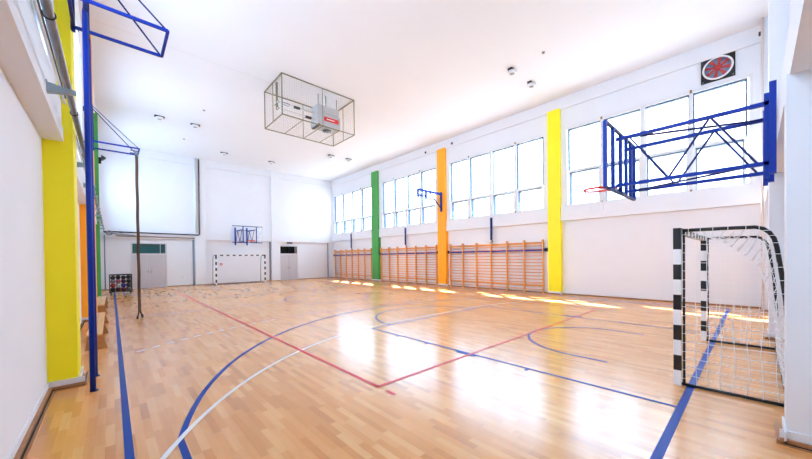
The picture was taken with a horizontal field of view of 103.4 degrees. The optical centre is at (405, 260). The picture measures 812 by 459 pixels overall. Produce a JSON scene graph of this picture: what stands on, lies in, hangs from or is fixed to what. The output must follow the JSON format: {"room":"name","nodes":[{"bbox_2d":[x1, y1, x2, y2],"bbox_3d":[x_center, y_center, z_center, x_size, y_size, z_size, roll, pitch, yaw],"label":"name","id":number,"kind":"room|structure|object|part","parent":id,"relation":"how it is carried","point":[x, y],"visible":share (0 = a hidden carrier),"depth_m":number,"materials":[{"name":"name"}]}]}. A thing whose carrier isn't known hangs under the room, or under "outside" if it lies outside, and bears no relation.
{"room":"sports hall","nodes":[
{"label":"sports hall","id":0,"kind":"room"},
{"bbox_2d":[0,0,100,458],"bbox_3d":[-9.273,-2.640,8.934,0.620,8.780,27.800,-1,1,-43],"label":"wall","id":1,"kind":"structure","parent":0,"point":[29,115],"depth_m":3.07,"materials":[{"name":"white paint"}]},
{"bbox_2d":[29,0,48,60],"bbox_3d":[-2.663,-3.920,1.835,0.320,3.555,5.600,-1,1,-43],"label":"window","id":2,"kind":"structure","parent":1,"relation":"in","point":[31,2],"depth_m":3.78,"materials":[{"name":"white glass"}]},
{"bbox_3d":[-2.699,-3.917,1.801,0.220,3.380,5.240,-1,1,-43],"label":"frame","id":3,"kind":"part","parent":2,"relation":"part of","materials":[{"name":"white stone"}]},
{"bbox_2d":[7,298,97,458],"bbox_3d":[-9.000,1.685,9.146,0.375,0.120,26.950,-1,1,-43],"label":"baseboard","id":4,"kind":"structure","parent":1,"relation":"attached to","point":[20,450],"depth_m":3.61,"materials":[{"name":"brown wood"}]},
{"bbox_2d":[45,79,76,95],"bbox_3d":[-3.586,-1.781,3.334,0.220,0.120,0.070,-1,1,-43],"label":"bracket","id":5,"kind":"object","parent":1,"relation":"attached to","point":[51,88],"visible":0.79,"depth_m":3.30,"materials":[{"name":"grey metal"}]},
{"bbox_2d":[32,0,100,223],"bbox_3d":[-9.039,-2.155,9.148,0.028,0.028,26.300,-1,1,-43],"label":"pipe","id":6,"kind":"object","parent":1,"relation":"attached to","point":[35,4],"visible":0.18,"depth_m":3.26,"materials":[{"name":"white metal"}]},
{"bbox_2d":[74,16,83,171],"bbox_3d":[-7.294,-3.916,6.882,0.320,3.555,4.900,-1,1,-43],"label":"window","id":7,"kind":"structure","parent":1,"relation":"in","point":[77,52],"depth_m":7.78,"materials":[{"name":"white glass"}]},
{"bbox_2d":[77,162,84,166],"bbox_3d":[-5.966,-1.779,5.927,0.220,0.120,0.070,-1,1,-43],"label":"bracket","id":8,"kind":"object","parent":1,"relation":"attached to","point":[79,164],"visible":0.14,"depth_m":5.88,"materials":[{"name":"grey metal"}]},
{"bbox_2d":[83,104,139,154],"bbox_3d":[-8.463,-3.768,9.237,1.178,1.158,0.786,-1,1,-43],"label":"frame","id":9,"kind":"object","parent":1,"relation":"attached to","point":[127,146],"visible":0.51,"depth_m":9.19,"materials":[{"name":"blue metal"}]},
{"bbox_3d":[-8.576,-3.794,9.464,0.018,1.052,1.008,0,1,32],"label":"tie rod","id":10,"kind":"part","parent":9,"relation":"part of","materials":[{"name":"blue metal"}]},
{"bbox_3d":[-8.651,-3.264,9.573,0.980,0.036,0.036,-1,1,-43],"label":"arm","id":11,"kind":"part","parent":9,"relation":"part of","materials":[{"name":"blue metal"}]},
{"bbox_3d":[-8.246,-3.794,9.105,1.008,1.052,0.018,-1,1,-27],"label":"tie rod","id":12,"kind":"part","parent":9,"relation":"part of","materials":[{"name":"blue metal"}]},
{"bbox_3d":[-8.144,-3.264,9.020,0.980,0.036,0.036,-1,1,-43],"label":"arm","id":13,"kind":"part","parent":9,"relation":"part of","materials":[{"name":"blue metal"}]},
{"bbox_2d":[67,0,168,57],"bbox_3d":[-4.030,-3.781,4.518,1.028,1.174,0.818,-1,1,-43],"label":"frame","id":14,"kind":"object","parent":1,"relation":"attached to","point":[71,3],"visible":1,"depth_m":4.49,"materials":[{"name":"blue metal"}]},
{"bbox_3d":[-4.269,-3.268,4.799,0.980,0.036,0.036,-1,1,-43],"label":"arm","id":15,"kind":"part","parent":14,"relation":"part of","materials":[{"name":"blue metal"}]},
{"bbox_3d":[-3.755,-3.268,4.239,0.980,0.036,0.036,-1,1,-43],"label":"arm","id":16,"kind":"part","parent":14,"relation":"part of","materials":[{"name":"blue metal"}]},
{"bbox_3d":[-4.193,-3.798,4.689,0.018,1.052,1.009,0,1,32],"label":"tie rod","id":17,"kind":"part","parent":14,"relation":"part of","materials":[{"name":"blue metal"}]},
{"bbox_3d":[-3.859,-3.798,4.325,1.009,1.052,0.018,-1,1,-27],"label":"tie rod","id":18,"kind":"part","parent":14,"relation":"part of","materials":[{"name":"blue metal"}]},
{"bbox_2d":[130,150,139,318],"bbox_3d":[-8.026,-0.775,9.533,0.190,5.012,0.060,-1,1,-43],"label":"rope","id":19,"kind":"object","parent":1,"relation":"hanging from","point":[135,151],"visible":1,"depth_m":9.54,"materials":[{"name":"black fabric"}]},
{"bbox_2d":[130,152,143,316],"bbox_3d":[-8.208,-0.775,9.774,0.248,5.012,0.060,-1,1,-43],"label":"rope","id":20,"kind":"object","parent":1,"relation":"hanging from","point":[130,152],"visible":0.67,"depth_m":9.80,"materials":[{"name":"black fabric"}]},
{"bbox_2d":[90,19,269,82],"bbox_3d":[-7.303,-7.078,11.050,5.400,0.014,0.020,-1,1,-43],"label":"trim","id":21,"kind":"structure","parent":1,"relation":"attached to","point":[90,19],"depth_m":10.76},
{"bbox_2d":[98,143,333,288],"bbox_3d":[-12.545,-2.755,24.255,16.500,8.780,0.600,-1,1,-43],"label":"wall","id":22,"kind":"structure","parent":0,"point":[296,209],"depth_m":22.77,"materials":[{"name":"white paint"}]},
{"bbox_2d":[104,235,105,290],"bbox_3d":[-17.868,0.101,19.027,0.061,3.300,0.064,-1,1,-43],"label":"pipe","id":23,"kind":"object","parent":22,"relation":"attached to","point":[104,235],"visible":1,"depth_m":19.00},
{"bbox_2d":[131,243,166,288],"bbox_3d":[-16.428,0.279,20.538,1.800,2.880,0.121,-1,1,-43],"label":"door","id":24,"kind":"structure","parent":22,"relation":"in","point":[155,275],"depth_m":20.58,"materials":[{"name":"grey paint"}]},
{"bbox_2d":[103,159,199,235],"bbox_3d":[-16.081,-4.351,20.535,4.910,5.270,0.080,-1,1,-43],"label":"pipe","id":25,"kind":"object","parent":22,"relation":"attached to","point":[198,159],"visible":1,"depth_m":22.09,"materials":[{"name":"grey metal"}]},
{"bbox_2d":[116,235,194,238],"bbox_3d":[-16.038,-1.548,20.708,4.020,0.080,0.060,-1,1,-43],"label":"pipe","id":26,"kind":"object","parent":22,"relation":"attached to","point":[116,235],"visible":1,"depth_m":20.59,"materials":[{"name":"white metal"}]},
{"bbox_2d":[192,240,194,283],"bbox_3d":[-14.697,0.077,22.182,0.100,3.090,0.080,-1,1,-43],"label":"trim","id":27,"kind":"structure","parent":22,"relation":"attached to","point":[192,240],"depth_m":22.14,"materials":[{"name":"grey metal"}]},
{"bbox_2d":[194,158,196,232],"bbox_3d":[-14.458,-4.480,22.025,0.086,5.080,0.090,-1,1,-43],"label":"pipe","id":28,"kind":"object","parent":22,"relation":"attached to","point":[194,158],"visible":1,"depth_m":21.99,"materials":[{"name":"grey metal"}]},
{"bbox_2d":[101,276,333,290],"bbox_3d":[-12.354,1.575,24.138,15.710,0.120,0.325,-1,1,-43],"label":"baseboard","id":29,"kind":"structure","parent":22,"relation":"attached to","point":[326,276],"depth_m":23.85,"materials":[{"name":"brown wood"}]},
{"bbox_2d":[232,225,261,246],"bbox_3d":[-11.554,-1.743,22.991,2.020,1.481,2.600,-1,1,-43],"label":"basketball hoop","id":30,"kind":"object","parent":22,"relation":"attached to","point":[235,230],"visible":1,"depth_m":22.90,"materials":[{"name":"blue metal"}]},
{"bbox_2d":[269,242,270,279],"bbox_3d":[-10.884,-0.003,25.681,0.110,3.090,0.080,-1,1,-43],"label":"trim","id":31,"kind":"structure","parent":22,"relation":"attached to","point":[269,242],"depth_m":25.66,"materials":[{"name":"grey metal"}]},
{"bbox_2d":[280,245,297,279],"bbox_3d":[-9.746,0.148,26.671,1.540,2.860,0.121,-1,1,-43],"label":"door","id":32,"kind":"structure","parent":22,"relation":"in","point":[288,263],"depth_m":26.68,"materials":[{"name":"grey paint"}]},
{"bbox_3d":[-9.783,-0.916,26.686,1.400,0.590,0.010,-1,1,-43],"label":"transom pane","id":33,"kind":"part","parent":32,"relation":"part of","materials":[{"name":"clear glass"}]},
{"bbox_2d":[327,243,328,276],"bbox_3d":[-7.102,-0.083,29.153,0.080,3.090,0.080,-1,1,-43],"label":"trim","id":34,"kind":"structure","parent":22,"relation":"attached to","point":[327,243],"depth_m":29.14,"materials":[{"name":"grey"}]},
{"bbox_2d":[26,277,811,458],"bbox_3d":[-3.364,1.699,14.353,16.600,0.154,27.900,-1,1,-43],"label":"floor","id":35,"kind":"structure","parent":0,"point":[317,368],"depth_m":4.49,"materials":[{"name":"brown wood"}]},
{"bbox_2d":[42,0,81,382],"bbox_3d":[-4.935,-2.418,4.553,0.324,8.320,0.604,-1,1,-43],"label":"pillar","id":36,"kind":"structure","parent":35,"relation":"on","point":[59,159],"depth_m":4.38,"materials":[{"name":"yellow paint"}]},
{"bbox_2d":[37,0,100,221],"bbox_3d":[-9.040,-2.235,9.147,0.028,0.028,26.300,-1,1,-43],"label":"pipe","id":37,"kind":"object","parent":36,"relation":"attached to","point":[38,2],"visible":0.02,"depth_m":3.39,"materials":[{"name":"white metal"}]},
{"bbox_2d":[79,35,97,317],"bbox_3d":[-9.419,-2.414,9.457,0.349,8.320,0.594,-1,1,-43],"label":"pillar","id":38,"kind":"structure","parent":35,"relation":"on","point":[82,208],"depth_m":9.22,"materials":[{"name":"orange paint"}]},
{"bbox_2d":[82,1,98,391],"bbox_3d":[-4.204,-1.063,4.260,0.090,5.600,0.090,-1,1,-43],"label":"upright pole","id":39,"kind":"object","parent":35,"relation":"on","point":[85,33],"visible":1,"depth_m":4.24,"materials":[{"name":"blue metal"}]},
{"bbox_2d":[87,3,99,376],"bbox_3d":[-4.711,-1.063,4.812,0.090,5.600,0.090,-1,1,-43],"label":"upright pole","id":40,"kind":"object","parent":35,"relation":"on","point":[90,72],"visible":0.44,"depth_m":4.80,"materials":[{"name":"blue metal"}]},
{"bbox_2d":[85,312,108,350],"bbox_3d":[-7.275,1.585,7.601,0.330,0.310,3.600,-1,1,-43],"label":"bench","id":41,"kind":"object","parent":35,"relation":"on","point":[102,319],"visible":0.61,"depth_m":6.51,"materials":[{"name":"brown wood"}]},
{"bbox_3d":[-6.085,1.601,6.304,0.330,0.275,0.040,-1,1,-43],"label":"leg","id":42,"kind":"part","parent":41,"relation":"part of","materials":[{"name":"brown wood"}]},
{"bbox_3d":[-7.288,1.603,7.616,0.330,0.275,0.040,-1,1,-43],"label":"leg","id":43,"kind":"part","parent":41,"relation":"part of","materials":[{"name":"brown wood"}]},
{"bbox_2d":[93,112,101,297],"bbox_3d":[-13.925,-2.409,14.348,0.324,8.320,0.594,-1,1,-43],"label":"pillar","id":44,"kind":"structure","parent":35,"relation":"on","point":[95,116],"depth_m":14.20,"materials":[{"name":"green paint"}]},
{"bbox_2d":[98,155,105,163],"bbox_3d":[-13.741,-4.588,14.505,0.250,0.370,0.250,-1,1,-43],"label":"loudspeaker","id":45,"kind":"object","parent":44,"relation":"attached to","point":[101,158],"visible":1,"depth_m":14.43,"materials":[{"name":"black plastic"}]},
{"bbox_2d":[97,296,107,313],"bbox_3d":[-11.145,1.589,11.758,0.330,0.310,3.600,-1,1,-43],"label":"bench","id":46,"kind":"object","parent":35,"relation":"on","point":[102,302],"visible":0.87,"depth_m":10.82,"materials":[{"name":"brown wood"}]},
{"bbox_3d":[-9.955,1.605,10.462,0.330,0.275,0.040,-1,1,-43],"label":"leg","id":47,"kind":"part","parent":46,"relation":"part of","materials":[{"name":"brown wood"}]},
{"bbox_2d":[109,274,132,294],"bbox_3d":[-15.024,1.219,16.886,0.895,1.040,1.035,-1,1,-43],"label":"trolley","id":48,"kind":"object","parent":35,"relation":"on","point":[111,292],"visible":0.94,"depth_m":16.61,"materials":[{"name":"black metal"}]},
{"bbox_2d":[212,255,265,285],"bbox_3d":[-11.906,0.601,22.970,3.260,2.080,1.028,-1,1,-43],"label":"goal","id":49,"kind":"object","parent":35,"relation":"on","point":[215,256],"visible":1,"depth_m":23.07,"materials":[{"name":"white metal"}]},
{"bbox_3d":[-12.757,0.625,21.546,0.080,2.080,0.080,-1,1,-43],"label":"goal post","id":50,"kind":"part","parent":49,"relation":"part of","materials":[{"name":"white metal"}]},
{"bbox_3d":[-10.414,0.576,23.696,0.080,2.080,0.080,-1,1,-43],"label":"goal post","id":51,"kind":"part","parent":49,"relation":"part of","materials":[{"name":"white metal"}]},
{"bbox_2d":[371,170,380,280],"bbox_3d":[-2.284,-2.648,24.510,0.284,8.320,0.824,-1,1,-43],"label":"pillar","id":52,"kind":"structure","parent":35,"relation":"on","point":[376,240],"depth_m":24.34,"materials":[{"name":"green paint"}]},
{"bbox_2d":[437,147,448,285],"bbox_3d":[2.247,-2.653,19.574,0.284,8.320,0.664,-1,1,-43],"label":"pillar","id":53,"kind":"structure","parent":35,"relation":"on","point":[443,256],"depth_m":19.42,"materials":[{"name":"orange paint"}]},
{"bbox_2d":[417,188,441,211],"bbox_3d":[1.395,-3.565,18.773,2.050,1.180,0.130,-1,1,-43],"label":"frame","id":54,"kind":"object","parent":53,"relation":"attached to","point":[418,189],"visible":1,"depth_m":18.82,"materials":[{"name":"blue metal"}]},
{"bbox_3d":[1.397,-4.050,18.767,1.963,0.170,0.120,-1,1,-43],"label":"arm","id":55,"kind":"part","parent":54,"relation":"part of","materials":[{"name":"blue metal"}]},
{"bbox_3d":[2.128,-3.580,19.445,0.060,1.180,0.130,-1,1,-43],"label":"wall plate","id":56,"kind":"part","parent":54,"relation":"part of","materials":[{"name":"blue metal"}]},
{"bbox_2d":[547,108,562,293],"bbox_3d":[6.794,-2.657,14.619,0.284,8.320,0.574,-1,1,-43],"label":"pillar","id":57,"kind":"structure","parent":35,"relation":"on","point":[555,232],"depth_m":14.51,"materials":[{"name":"yellow paint"}]},
{"bbox_2d":[673,225,783,406],"bbox_3d":[5.108,0.580,4.994,3.260,2.080,1.028,-1,1,-43],"label":"goal","id":58,"kind":"object","parent":35,"relation":"on","point":[678,233],"visible":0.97,"depth_m":4.22,"materials":[{"name":"white metal"}]},
{"bbox_3d":[3.616,0.605,4.268,0.080,2.080,0.080,-1,1,-43],"label":"goal post","id":59,"kind":"part","parent":58,"relation":"part of","materials":[{"name":"white metal"}]},
{"bbox_3d":[3.660,0.620,4.221,0.024,2.010,0.024,0,1,25],"label":"net rod","id":60,"kind":"part","parent":58,"relation":"part of","materials":[{"name":"black metal"}]},
{"bbox_3d":[5.958,0.556,6.418,0.080,2.080,0.080,-1,1,-43],"label":"goal post","id":61,"kind":"part","parent":58,"relation":"part of","materials":[{"name":"white metal"}]},
{"bbox_3d":[6.003,0.571,6.370,0.024,2.010,0.024,0,1,25],"label":"net rod","id":62,"kind":"part","parent":58,"relation":"part of","materials":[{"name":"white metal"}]},
{"bbox_2d":[89,0,767,180],"bbox_3d":[-3.470,-7.303,14.263,16.600,0.300,27.900,-1,1,-43],"label":"ceiling","id":63,"kind":"structure","parent":0,"point":[417,74],"depth_m":11.55,"materials":[{"name":"paint"}]},
{"bbox_2d":[154,114,164,120],"bbox_3d":[-12.028,-6.987,15.638,0.400,0.157,0.320,-1,1,-43],"label":"ceiling spotlight","id":64,"kind":"object","parent":63,"relation":"attached to","point":[161,118],"visible":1,"depth_m":15.55,"materials":[{"name":"white metal"}]},
{"bbox_2d":[190,123,199,128],"bbox_3d":[-10.938,-7.010,16.638,0.400,0.157,0.320,-1,1,-43],"label":"ceiling spotlight","id":65,"kind":"object","parent":63,"relation":"attached to","point":[196,126],"visible":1,"depth_m":16.56,"materials":[{"name":"white metal"}]},
{"bbox_2d":[274,82,313,119],"bbox_3d":[-4.611,-6.561,13.283,1.570,1.127,0.410,-1,1,-43],"label":"support arm","id":66,"kind":"object","parent":63,"relation":"hanging from","point":[276,83],"visible":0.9,"depth_m":12.99,"materials":[{"name":"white metal"}]},
{"bbox_2d":[264,72,354,146],"bbox_3d":[-4.120,-6.353,13.869,3.252,1.576,1.872,-1,1,-43],"label":"cage","id":67,"kind":"object","parent":63,"relation":"hanging from","point":[281,73],"visible":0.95,"depth_m":13.51,"materials":[{"name":"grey metal"}]},
{"bbox_2d":[311,94,339,133],"bbox_3d":[-3.547,-6.443,14.144,1.100,1.415,0.670,-1,1,-43],"label":"projector","id":68,"kind":"object","parent":63,"relation":"hanging from","point":[333,114],"visible":0.85,"depth_m":13.91,"materials":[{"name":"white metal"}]},
{"bbox_2d":[508,67,516,75],"bbox_3d":[4.013,-7.141,12.104,0.400,0.157,0.320,-1,1,-43],"label":"ceiling spotlight","id":69,"kind":"object","parent":63,"relation":"attached to","point":[511,71],"visible":1,"depth_m":12.02,"materials":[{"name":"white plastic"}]},
{"bbox_2d":[527,80,535,88],"bbox_3d":[5.100,-7.163,13.034,0.400,0.157,0.320,-1,1,-43],"label":"ceiling spotlight","id":70,"kind":"object","parent":63,"relation":"attached to","point":[530,84],"visible":1,"depth_m":12.95,"materials":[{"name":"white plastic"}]},
{"bbox_2d":[331,25,760,304],"bbox_3d":[2.440,-2.886,19.683,0.600,8.780,27.800,-1,1,-43],"label":"wall","id":71,"kind":"structure","parent":0,"point":[625,248],"depth_m":13.15,"materials":[{"name":"white paint"}]},
{"bbox_2d":[333,185,371,233],"bbox_3d":[-4.514,-4.151,27.113,0.320,3.555,5.950,-1,1,-43],"label":"window","id":72,"kind":"structure","parent":71,"relation":"in","point":[362,218],"depth_m":27.03,"materials":[{"name":"plastic"},{"name":"white painted frame"}]},
{"bbox_2d":[334,248,371,279],"bbox_3d":[-4.539,0.253,27.052,0.205,2.520,5.560,-1,1,-43],"label":"wall bars","id":73,"kind":"object","parent":71,"relation":"attached to","point":[351,251],"visible":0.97,"depth_m":27.04,"materials":[{"name":"brown wood"}]},
{"bbox_2d":[333,253,371,255],"bbox_3d":[-4.535,-0.522,27.056,0.180,0.170,5.900,-1,1,-43],"label":"horizontal rail","id":74,"kind":"object","parent":73,"relation":"attached to","point":[371,253],"visible":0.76,"depth_m":27.32,"materials":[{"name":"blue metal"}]},
{"bbox_2d":[381,166,436,228],"bbox_3d":[0.118,-4.155,22.066,0.320,3.555,5.650,-1,1,-43],"label":"window","id":75,"kind":"structure","parent":71,"relation":"in","point":[421,208],"depth_m":21.99,"materials":[{"name":"plastic"},{"name":"white painted frame"}]},
{"bbox_2d":[380,245,437,284],"bbox_3d":[0.045,0.249,22.057,0.205,2.520,5.600,-1,1,-43],"label":"wall bars","id":76,"kind":"object","parent":71,"relation":"attached to","point":[426,248],"visible":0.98,"depth_m":21.56,"materials":[{"name":"brown wood"}]},
{"bbox_2d":[379,251,437,254],"bbox_3d":[0.056,-0.526,22.054,0.180,0.170,5.880,-1,1,-43],"label":"horizontal rail","id":77,"kind":"object","parent":76,"relation":"attached to","point":[437,251],"visible":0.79,"depth_m":21.77,"materials":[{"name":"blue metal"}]},
{"bbox_2d":[490,218,492,241],"bbox_3d":[4.550,-1.638,16.999,0.126,1.312,0.138,-1,1,-43],"label":"wall post","id":78,"kind":"object","parent":71,"relation":"attached to","point":[491,236],"visible":1,"depth_m":16.97,"materials":[{"name":"blue metal"}]},
{"bbox_2d":[448,134,545,220],"bbox_3d":[4.614,-4.159,17.167,0.320,3.555,5.950,-1,1,-43],"label":"window","id":79,"kind":"structure","parent":71,"relation":"in","point":[517,192],"depth_m":17.05,"materials":[{"name":"glass"},{"name":"white painted frame"}]},
{"bbox_2d":[449,239,544,292],"bbox_3d":[4.562,0.245,17.136,0.205,2.520,5.640,-1,1,-43],"label":"wall bars","id":80,"kind":"object","parent":71,"relation":"attached to","point":[506,244],"visible":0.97,"depth_m":16.75,"materials":[{"name":"brown wood"}]},
{"bbox_2d":[448,248,547,253],"bbox_3d":[4.593,-0.530,17.110,0.180,0.170,6.000,-1,1,-43],"label":"horizontal rail","id":81,"kind":"object","parent":80,"relation":"attached to","point":[544,249],"visible":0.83,"depth_m":16.55,"materials":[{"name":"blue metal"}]},
{"bbox_2d":[334,276,760,308],"bbox_3d":[2.310,1.448,19.527,0.337,0.120,26.950,-1,1,-43],"label":"baseboard","id":82,"kind":"structure","parent":71,"relation":"attached to","point":[457,285],"depth_m":13.55,"materials":[{"name":"brown wood"}]},
{"bbox_2d":[564,73,752,206],"bbox_3d":[9.097,-4.163,12.282,0.320,3.555,5.810,-1,1,-43],"label":"window","id":83,"kind":"structure","parent":71,"relation":"in","point":[643,161],"depth_m":11.86,"materials":[{"name":"plastic"},{"name":"white painted frame"}]},
{"bbox_2d":[701,51,734,84],"bbox_3d":[10.328,-6.409,10.624,0.080,0.820,0.820,-1,1,-43],"label":"ventilation fan","id":84,"kind":"object","parent":71,"relation":"attached to","point":[720,67],"visible":1,"depth_m":10.61,"materials":[{"name":"metal"}]},
{"bbox_2d":[704,57,730,77],"bbox_3d":[10.352,-6.409,10.646,0.010,0.660,0.660,-1,1,-43],"label":"grille","id":85,"kind":"object","parent":84,"relation":"attached to","point":[709,72],"depth_m":10.63,"materials":[{"name":"red metal"}]},
{"bbox_2d":[764,0,811,435],"bbox_3d":[5.675,-2.771,4.403,16.500,8.780,0.810,-1,1,-43],"label":"wall","id":86,"kind":"structure","parent":0,"point":[788,23],"depth_m":2.87,"materials":[{"name":"white paint"}]},
{"bbox_2d":[583,80,776,210],"bbox_3d":[4.629,-1.762,5.743,2.020,1.481,2.600,-1,1,-43],"label":"basketball hoop","id":87,"kind":"object","parent":86,"relation":"attached to","point":[769,119],"visible":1,"depth_m":5.39,"materials":[{"name":"blue metal"}]},
{"bbox_3d":[4.175,-2.442,6.222,1.960,0.045,0.045,-1,1,-43],"label":"frame rail","id":88,"kind":"part","parent":87,"relation":"part of","materials":[{"name":"blue metal"}]},
{"bbox_3d":[4.188,-1.302,6.234,1.960,0.045,0.045,-1,1,-43],"label":"frame rail","id":89,"kind":"part","parent":87,"relation":"part of","materials":[{"name":"blue metal"}]},
{"bbox_3d":[5.704,-1.873,5.013,0.100,1.270,0.070,-1,1,-43],"label":"wall plate","id":90,"kind":"part","parent":87,"relation":"part of","materials":[{"name":"blue metal"}]},
{"bbox_3d":[5.115,-1.860,4.472,0.100,1.270,0.070,-1,1,-43],"label":"wall plate","id":91,"kind":"part","parent":87,"relation":"part of","materials":[{"name":"blue metal"}]},
{"bbox_2d":[761,17,763,310],"bbox_3d":[10.722,-2.883,9.639,0.070,8.780,0.070,-1,1,-43],"label":"conduit","id":92,"kind":"object","parent":86,"relation":"attached to","point":[762,18],"visible":0.62,"depth_m":9.62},
{"bbox_2d":[764,306,811,452],"bbox_3d":[5.584,1.558,4.594,15.710,0.120,0.520,-1,1,-43],"label":"baseboard","id":93,"kind":"structure","parent":86,"relation":"attached to","point":[798,441],"depth_m":2.88,"materials":[{"name":"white wood"}]},
{"label":"outside","id":94,"kind":"structure","parent":0,"visible":0},
{"bbox_3d":[17.726,1.355,36.627,44.400,0.200,90.000,-1,1,-43],"label":"ground","id":95,"kind":"structure","parent":94,"visible":0},
{"bbox_2d":[647,92,748,193],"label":"window","id":96,"kind":"structure","parent":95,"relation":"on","point":[722,156],"depth_m":19.52,"materials":[{"name":"glass"}]},
{"bbox_3d":[-0.692,-1.784,0.181,0.220,0.120,0.070,-1,1,-43],"label":"bracket","id":97,"kind":"object","parent":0,"visible":0},
{"bbox_2d":[40,0,134,235],"bbox_3d":[-8.487,-1.707,9.762,1.457,0.339,26.100,-1,1,-43],"label":"pipe","id":98,"kind":"object","parent":97,"relation":"attached to","point":[47,11],"visible":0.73,"depth_m":2.97,"materials":[{"name":"grey metal"}]}
]}

